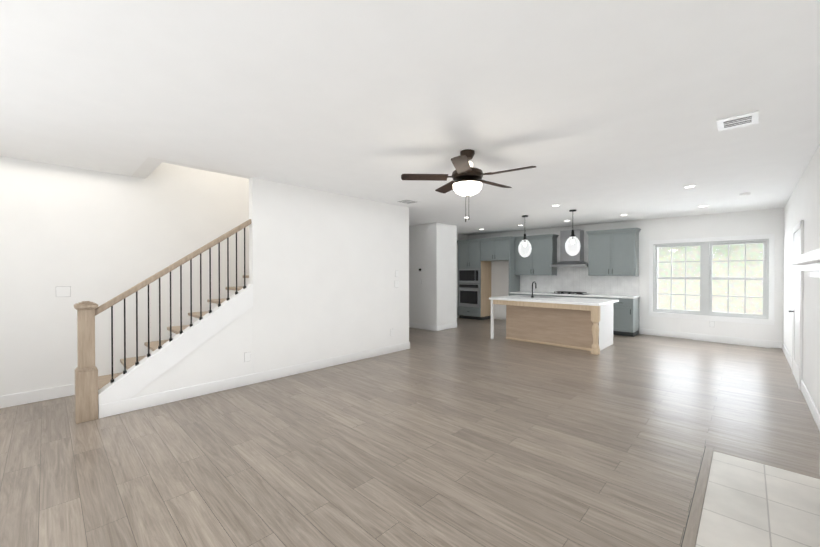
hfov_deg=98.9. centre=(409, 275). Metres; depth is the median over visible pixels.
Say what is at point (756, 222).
wall
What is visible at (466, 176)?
ceiling fan
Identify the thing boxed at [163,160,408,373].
wall
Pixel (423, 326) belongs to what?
baseboard
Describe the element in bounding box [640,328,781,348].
baseboard
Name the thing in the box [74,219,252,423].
staircase
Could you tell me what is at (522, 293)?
countertop
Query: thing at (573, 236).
pendant light
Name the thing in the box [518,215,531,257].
pendant light
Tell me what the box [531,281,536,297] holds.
faucet
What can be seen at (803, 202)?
wall
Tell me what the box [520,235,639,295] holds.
backsplash
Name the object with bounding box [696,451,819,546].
hearth
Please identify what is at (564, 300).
island countertop
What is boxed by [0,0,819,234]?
ceiling
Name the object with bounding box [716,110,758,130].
ceiling vent
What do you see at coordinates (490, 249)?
upper cabinet
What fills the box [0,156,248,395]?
wall
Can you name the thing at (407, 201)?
ceiling vent
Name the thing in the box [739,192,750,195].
smoke detector
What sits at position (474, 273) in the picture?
tall cabinet
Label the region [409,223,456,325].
wall
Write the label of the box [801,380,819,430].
baseboard
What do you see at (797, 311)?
door
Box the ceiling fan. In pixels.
[401,149,535,221]
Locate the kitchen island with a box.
[489,297,618,354]
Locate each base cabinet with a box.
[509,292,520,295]
[553,296,584,297]
[585,296,608,298]
[609,296,639,335]
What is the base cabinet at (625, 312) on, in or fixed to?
on the floor
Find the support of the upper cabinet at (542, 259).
attached to the wall at (756, 222)
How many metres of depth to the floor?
2.91 m
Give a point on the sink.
(519, 296)
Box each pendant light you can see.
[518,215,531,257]
[565,209,579,255]
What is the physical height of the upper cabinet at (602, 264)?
1.070 m
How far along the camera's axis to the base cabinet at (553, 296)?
8.91 m
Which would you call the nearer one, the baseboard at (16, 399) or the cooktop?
the baseboard at (16, 399)
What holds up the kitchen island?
on the floor
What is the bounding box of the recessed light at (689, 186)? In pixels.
[682,185,696,187]
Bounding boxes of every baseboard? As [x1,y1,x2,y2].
[0,384,74,408]
[99,342,409,417]
[409,322,436,330]
[437,322,456,330]
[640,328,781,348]
[782,342,791,369]
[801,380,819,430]
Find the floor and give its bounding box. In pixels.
[0,318,819,546]
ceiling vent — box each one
[395,199,419,203]
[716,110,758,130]
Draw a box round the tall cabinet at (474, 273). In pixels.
[457,240,492,319]
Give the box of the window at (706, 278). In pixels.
[648,234,774,324]
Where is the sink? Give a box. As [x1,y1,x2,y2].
[519,296,556,297]
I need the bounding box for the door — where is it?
[788,220,803,389]
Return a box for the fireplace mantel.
[787,248,819,277]
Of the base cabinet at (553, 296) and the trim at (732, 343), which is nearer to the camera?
the trim at (732, 343)
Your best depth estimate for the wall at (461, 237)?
11.45 m
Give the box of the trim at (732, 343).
[692,339,770,347]
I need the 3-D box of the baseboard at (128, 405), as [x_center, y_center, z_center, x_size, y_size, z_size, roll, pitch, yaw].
[-1.579,1.368,5.173,0.015,0.135,4.520,0,1,44]
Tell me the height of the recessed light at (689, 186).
0.012 m
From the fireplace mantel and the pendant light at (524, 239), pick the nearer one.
the fireplace mantel
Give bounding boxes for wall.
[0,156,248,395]
[131,157,163,178]
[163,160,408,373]
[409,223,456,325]
[457,234,467,317]
[468,207,783,341]
[783,144,819,412]
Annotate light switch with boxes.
[56,286,70,296]
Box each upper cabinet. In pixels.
[481,236,512,259]
[513,236,556,275]
[589,228,638,275]
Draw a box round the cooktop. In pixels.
[569,292,588,295]
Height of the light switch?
0.124 m
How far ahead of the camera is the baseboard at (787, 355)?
5.87 m
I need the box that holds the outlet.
[244,352,250,361]
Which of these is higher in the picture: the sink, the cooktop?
the cooktop
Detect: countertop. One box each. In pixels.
[493,295,608,304]
[521,292,636,299]
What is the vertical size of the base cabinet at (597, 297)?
0.880 m
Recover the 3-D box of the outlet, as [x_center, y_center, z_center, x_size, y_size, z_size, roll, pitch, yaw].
[-2.129,1.070,4.604,0.012,0.124,0.081,0,1,44]
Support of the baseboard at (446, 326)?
attached to the wall at (433, 256)
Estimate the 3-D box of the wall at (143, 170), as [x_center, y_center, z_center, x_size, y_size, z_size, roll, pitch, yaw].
[-3.213,-1.928,4.272,1.120,1.260,0.150,0,1,44]

